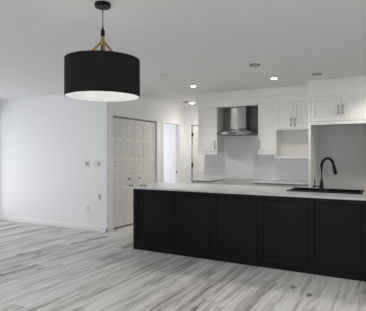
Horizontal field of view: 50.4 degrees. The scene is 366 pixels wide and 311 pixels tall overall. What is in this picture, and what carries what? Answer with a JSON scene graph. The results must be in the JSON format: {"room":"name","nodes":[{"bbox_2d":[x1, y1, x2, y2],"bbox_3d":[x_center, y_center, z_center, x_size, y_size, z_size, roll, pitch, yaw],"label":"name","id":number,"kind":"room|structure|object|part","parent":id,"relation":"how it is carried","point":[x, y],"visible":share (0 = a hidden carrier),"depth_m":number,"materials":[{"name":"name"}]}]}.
{"room":"kitchen","nodes":[
{"label":"kitchen","id":0,"kind":"room"},
{"bbox_2d":[0,94,101,225],"bbox_3d":[-2.655,0.110,7.677,2.830,2.540,0.120,0,0,29],"label":"wall","id":1,"kind":"structure","parent":0,"point":[46,141],"depth_m":7.57,"materials":[{"name":"paint"}]},
{"bbox_2d":[0,215,106,231],"bbox_3d":[-2.637,1.333,7.590,2.944,0.095,0.014,0,0,29],"label":"baseboard","id":2,"kind":"structure","parent":1,"relation":"attached to","point":[2,217],"depth_m":7.48,"materials":[{"name":"paint"}]},
{"bbox_2d":[93,160,100,166],"bbox_3d":[-1.551,0.165,7.000,0.165,0.115,0.011,0,0,29],"label":"light switch","id":3,"kind":"object","parent":1,"relation":"attached to","point":[96,163],"visible":1,"depth_m":7.00,"materials":[{"name":"white plastic"}]},
{"bbox_2d":[102,97,184,226],"bbox_3d":[-0.677,0.110,8.244,0.100,2.540,3.010,0,0,29],"label":"wall","id":4,"kind":"structure","parent":0,"point":[142,108],"depth_m":7.46,"materials":[{"name":"paint"}]},
{"bbox_2d":[106,225,113,231],"bbox_3d":[-0.655,1.333,8.167,0.014,0.095,2.924,0,0,29],"label":"baseboard","id":5,"kind":"structure","parent":4,"relation":"attached to","point":[109,228],"depth_m":6.97,"materials":[{"name":"paint"}]},
{"bbox_2d":[113,117,134,227],"bbox_3d":[-1.130,0.335,7.402,0.070,2.034,0.735,0,0,29],"label":"door","id":6,"kind":"structure","parent":4,"relation":"in","point":[123,129],"depth_m":7.41,"materials":[{"name":"paint"}]},
{"bbox_2d":[113,116,155,122],"bbox_3d":[-0.966,-0.701,7.741,0.065,0.022,1.500,0,0,29],"label":"trim","id":7,"kind":"structure","parent":4,"relation":"attached to","point":[113,116],"depth_m":7.68,"materials":[{"name":"grey metal"}]},
{"bbox_2d":[135,120,154,184],"bbox_3d":[-0.773,0.335,8.057,0.070,2.034,0.735,0,0,29],"label":"door","id":8,"kind":"structure","parent":4,"relation":"in","point":[144,131],"depth_m":8.02,"materials":[{"name":"paint"}]},
{"bbox_2d":[161,119,181,182],"bbox_3d":[-0.293,0.301,8.932,0.116,2.158,0.901,0,0,29],"label":"door frame","id":9,"kind":"structure","parent":4,"relation":"in","point":[178,124],"depth_m":9.24,"materials":[{"name":"paint"}]},
{"bbox_2d":[164,124,175,182],"bbox_3d":[-0.420,0.110,11.674,2.930,2.540,0.100,0,0,29],"label":"wall","id":10,"kind":"structure","parent":0,"point":[169,130],"depth_m":11.60,"materials":[{"name":"paint"}]},
{"bbox_2d":[0,0,365,106],"bbox_3d":[-0.438,-1.210,4.441,10.060,0.100,12.820,0,0,29],"label":"ceiling","id":11,"kind":"structure","parent":0,"point":[209,45],"depth_m":4.03,"materials":[{"name":"paint"}]},
{"bbox_2d":[64,1,139,101],"bbox_3d":[-0.617,-0.800,2.990,0.568,0.717,0.568,0,0,29],"label":"pendant lamp","id":12,"kind":"object","parent":11,"relation":"hanging from","point":[102,75],"visible":1,"depth_m":2.76,"materials":[{"name":"black fabric"},{"name":"light wood"},{"name":"matt black metal"}]},
{"bbox_3d":[-0.617,-0.584,2.990,0.568,0.283,0.568,0,0,29],"label":"lamp shade","id":13,"kind":"part","parent":12,"relation":"part of","materials":[{"name":"black fabric"}]},
{"bbox_2d":[249,63,259,66],"bbox_3d":[0.925,-1.154,5.019,0.142,0.012,0.142,0,0,29],"label":"recessed light","id":14,"kind":"object","parent":11,"relation":"in","point":[253,64],"visible":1,"depth_m":5.01,"materials":[{"name":"grey plastic"}]},
{"bbox_2d":[0,220,365,310],"bbox_3d":[-0.438,1.430,4.441,10.060,0.100,12.820,0,0,29],"label":"floor","id":15,"kind":"structure","parent":0,"point":[43,267],"depth_m":4.26,"materials":[{"name":"grey wood"}]},
{"bbox_2d":[192,180,223,184],"bbox_3d":[0.467,0.934,7.403,0.395,0.892,0.648,0,0,29],"label":"base cabinet","id":16,"kind":"object","parent":15,"relation":"on","point":[221,182],"visible":0.06,"depth_m":7.20,"materials":[{"name":"white paint"}]},
{"bbox_3d":[0.336,0.594,7.163,0.391,0.172,0.020,0,0,29],"label":"drawer","id":17,"kind":"part","parent":16,"relation":"part of","materials":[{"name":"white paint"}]},
{"bbox_2d":[190,178,223,180],"bbox_3d":[0.464,0.478,7.409,0.415,0.017,0.625,0,0,29],"label":"countertop","id":18,"kind":"structure","parent":16,"relation":"on","point":[201,179],"depth_m":7.31,"materials":[{"name":"white stone"}]},
{"bbox_2d":[133,189,365,281],"bbox_3d":[1.125,0.939,5.192,3.733,0.882,0.905,0,0,29],"label":"kitchen island","id":19,"kind":"object","parent":15,"relation":"on","point":[316,236],"visible":0.97,"depth_m":4.80,"materials":[{"name":"black paint"}]},
{"bbox_3d":[-0.456,0.911,5.551,0.608,0.827,0.022,0,0,29],"label":"shaker panel","id":20,"kind":"part","parent":19,"relation":"part of","materials":[{"name":"black paint"}]},
{"bbox_3d":[0.092,0.911,5.252,0.634,0.827,0.022,0,0,29],"label":"shaker panel","id":21,"kind":"part","parent":19,"relation":"part of","materials":[{"name":"black paint"}]},
{"bbox_3d":[0.648,0.911,4.949,0.623,0.827,0.022,0,0,29],"label":"shaker panel","id":22,"kind":"part","parent":19,"relation":"part of","materials":[{"name":"black paint"}]},
{"bbox_2d":[123,182,365,200],"bbox_3d":[1.097,0.485,5.256,3.945,0.026,1.040,0,0,29],"label":"island countertop","id":23,"kind":"structure","parent":19,"relation":"on","point":[189,187],"depth_m":5.25,"materials":[{"name":"white stone"}]},
{"bbox_2d":[286,187,364,193],"bbox_3d":[1.844,0.561,5.034,0.890,0.201,0.515,0,0,29],"label":"sink","id":24,"kind":"object","parent":23,"relation":"in","point":[297,189],"visible":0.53,"depth_m":5.11,"materials":[{"name":"black metal"}]},
{"bbox_3d":[1.667,0.563,5.156,0.403,0.199,0.410,0,0,29],"label":"bowl","id":25,"kind":"part","parent":24,"relation":"part of","materials":[{"name":"black metal"}]},
{"bbox_3d":[2.042,0.563,4.952,0.403,0.199,0.410,0,0,29],"label":"bowl","id":26,"kind":"part","parent":24,"relation":"part of","materials":[{"name":"black metal"}]},
{"bbox_2d":[313,157,337,191],"bbox_3d":[1.802,0.245,4.884,0.338,0.431,0.108,0,0,-11],"label":"kitchen faucet","id":27,"kind":"object","parent":23,"relation":"on","point":[321,186],"visible":1,"depth_m":4.85,"materials":[{"name":"black metal"}]},
{"bbox_3d":[1.815,0.189,4.885,0.228,0.319,0.036,0,0,-24],"label":"spout","id":28,"kind":"part","parent":27,"relation":"part of","materials":[{"name":"black metal"}]},
{"bbox_3d":[1.187,0.911,4.655,0.598,0.827,0.022,0,0,29],"label":"shaker panel","id":29,"kind":"part","parent":19,"relation":"part of","materials":[{"name":"black paint"}]},
{"bbox_3d":[1.729,0.911,4.360,0.628,0.827,0.022,0,0,29],"label":"shaker panel","id":30,"kind":"part","parent":19,"relation":"part of","materials":[{"name":"black paint"}]},
{"bbox_2d":[253,183,279,186],"bbox_3d":[1.539,0.934,6.819,0.463,0.892,0.648,0,0,29],"label":"base cabinet","id":31,"kind":"object","parent":15,"relation":"on","point":[254,184],"visible":0.08,"depth_m":6.59,"materials":[{"name":"white paint"}]},
{"bbox_2d":[252,180,307,184],"bbox_3d":[1.745,0.478,6.711,0.937,0.017,0.625,0,0,29],"label":"countertop","id":32,"kind":"structure","parent":31,"relation":"on","point":[260,181],"depth_m":6.53,"materials":[{"name":"white stone"}]},
{"bbox_2d":[280,184,307,187],"bbox_3d":[1.949,0.934,6.595,0.466,0.892,0.648,0,0,29],"label":"base cabinet","id":33,"kind":"object","parent":15,"relation":"on","point":[281,185],"visible":0.04,"depth_m":6.37,"materials":[{"name":"white paint"}]},
{"bbox_2d":[308,97,317,187],"bbox_3d":[2.167,0.235,6.466,0.036,2.290,0.669,0,0,29],"label":"panel","id":34,"kind":"object","parent":15,"relation":"on","point":[312,129],"visible":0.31,"depth_m":6.30,"materials":[{"name":"white paint"}]},
{"bbox_2d":[185,106,197,182],"bbox_3d":[0.682,0.110,9.422,1.360,2.540,0.560,0,0,29],"label":"wall","id":35,"kind":"structure","parent":0,"point":[191,112],"depth_m":9.42,"materials":[{"name":"paint"}]},
{"bbox_2d":[188,122,204,182],"bbox_3d":[0.558,0.300,9.186,0.952,2.160,0.085,0,0,29],"label":"door","id":36,"kind":"structure","parent":35,"relation":"in","point":[198,164],"depth_m":9.34,"materials":[{"name":"paint"}]},
{"bbox_3d":[0.548,0.300,9.168,0.952,2.160,0.016,0,0,29],"label":"casing","id":37,"kind":"part","parent":36,"relation":"part of","materials":[{"name":"paint"}]},
{"bbox_2d":[220,105,365,189],"bbox_3d":[3.260,0.110,6.975,5.750,2.540,1.270,0,0,29],"label":"wall","id":38,"kind":"structure","parent":0,"point":[345,144],"depth_m":6.57,"materials":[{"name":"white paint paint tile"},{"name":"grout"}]},
{"bbox_2d":[198,106,223,154],"bbox_3d":[0.529,-0.454,7.523,0.400,0.912,0.358,0,0,29],"label":"upper cabinet","id":39,"kind":"object","parent":38,"relation":"attached to","point":[210,119],"visible":1,"depth_m":7.41,"materials":[{"name":"white paint"}]},
{"bbox_3d":[0.468,-0.481,7.410,0.396,0.852,0.020,0,0,29],"label":"door","id":40,"kind":"part","parent":39,"relation":"part of","materials":[{"name":"white paint"}]},
{"bbox_3d":[0.468,-0.024,7.410,0.400,0.051,0.030,0,0,29],"label":"light rail","id":41,"kind":"part","parent":39,"relation":"part of","materials":[{"name":"white paint"}]},
{"bbox_2d":[195,76,365,106],"bbox_3d":[1.625,-1.035,6.732,3.140,0.250,0.718,0,0,29],"label":"crown molding","id":42,"kind":"structure","parent":39,"relation":"on","point":[300,92],"depth_m":6.66,"materials":[{"name":"white paint"}]},
{"bbox_2d":[217,106,257,135],"bbox_3d":[1.010,-0.632,7.160,0.786,0.555,0.541,0,0,29],"label":"range hood","id":43,"kind":"object","parent":38,"relation":"attached to","point":[240,115],"depth_m":7.21,"materials":[{"name":"silver metal"}]},
{"bbox_2d":[217,103,257,107],"bbox_3d":[0.993,-0.896,7.128,0.788,0.028,0.020,0,0,29],"label":"trim","id":44,"kind":"structure","parent":38,"relation":"attached to","point":[257,103],"depth_m":7.12,"materials":[{"name":"white paint"}]},
{"bbox_2d":[205,107,307,180],"bbox_3d":[1.372,-0.220,7.276,2.135,1.380,0.009,0,0,29],"label":"backsplash","id":45,"kind":"structure","parent":38,"relation":"attached to","point":[240,159],"depth_m":7.35,"materials":[{"name":"white tile"}]},
{"bbox_2d":[258,102,274,154],"bbox_3d":[1.535,-0.454,6.974,0.307,0.912,0.358,0,0,29],"label":"upper cabinet","id":46,"kind":"object","parent":38,"relation":"attached to","point":[266,111],"visible":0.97,"depth_m":6.86,"materials":[{"name":"white paint"}]},
{"bbox_3d":[1.474,-0.024,6.862,0.307,0.051,0.030,0,0,29],"label":"light rail","id":47,"kind":"part","parent":46,"relation":"part of","materials":[{"name":"white paint"}]},
{"bbox_2d":[275,128,307,158],"bbox_3d":[1.954,-0.189,6.769,0.624,0.514,0.318,0,0,29],"label":"open shelf","id":48,"kind":"object","parent":38,"relation":"attached to","point":[290,142],"visible":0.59,"depth_m":6.89,"materials":[{"name":"white paint"}]},
{"bbox_3d":[1.688,-0.189,6.914,0.020,0.514,0.318,0,0,29],"label":"panel","id":49,"kind":"part","parent":48,"relation":"part of","materials":[{"name":"white paint"}]},
{"bbox_3d":[1.949,-0.436,6.762,0.584,0.020,0.300,0,0,29],"label":"rail","id":50,"kind":"part","parent":48,"relation":"part of","materials":[{"name":"white paint"}]},
{"bbox_3d":[1.954,0.051,6.769,0.584,0.034,0.318,0,0,29],"label":"shelf","id":51,"kind":"part","parent":48,"relation":"part of","materials":[{"name":"white paint"}]},
{"bbox_3d":[2.027,-0.206,6.904,0.584,0.480,0.012,0,0,29],"label":"panel","id":52,"kind":"part","parent":48,"relation":"part of","materials":[{"name":"white paint"}]},
{"bbox_2d":[275,100,307,128],"bbox_3d":[1.944,-0.679,6.752,0.624,0.462,0.358,0,0,29],"label":"upper cabinet","id":53,"kind":"object","parent":38,"relation":"attached to","point":[292,114],"visible":0.91,"depth_m":6.64,"materials":[{"name":"white paint"}]},
{"bbox_3d":[1.745,-0.678,6.713,0.308,0.457,0.020,0,0,29],"label":"door","id":54,"kind":"part","parent":53,"relation":"part of","materials":[{"name":"white paint"}]},
{"bbox_3d":[2.019,-0.678,6.564,0.308,0.457,0.020,0,0,29],"label":"door","id":55,"kind":"part","parent":53,"relation":"part of","materials":[{"name":"white paint"}]},
{"bbox_2d":[311,94,365,124],"bbox_3d":[2.562,-0.688,6.222,0.886,0.445,0.698,0,0,29],"label":"upper cabinet","id":56,"kind":"object","parent":38,"relation":"attached to","point":[338,109],"visible":1,"depth_m":5.96,"materials":[{"name":"white paint"}]},
{"bbox_3d":[2.224,-0.715,6.065,0.439,0.385,0.020,0,0,29],"label":"door","id":57,"kind":"part","parent":56,"relation":"part of","materials":[{"name":"white paint"}]},
{"bbox_3d":[2.419,-0.490,5.960,0.886,0.051,0.030,0,0,29],"label":"light rail","id":58,"kind":"part","parent":56,"relation":"part of","materials":[{"name":"white paint"}]},
{"bbox_3d":[2.613,-0.715,5.853,0.439,0.385,0.020,0,0,29],"label":"door","id":59,"kind":"part","parent":56,"relation":"part of","materials":[{"name":"white paint"}]}
]}

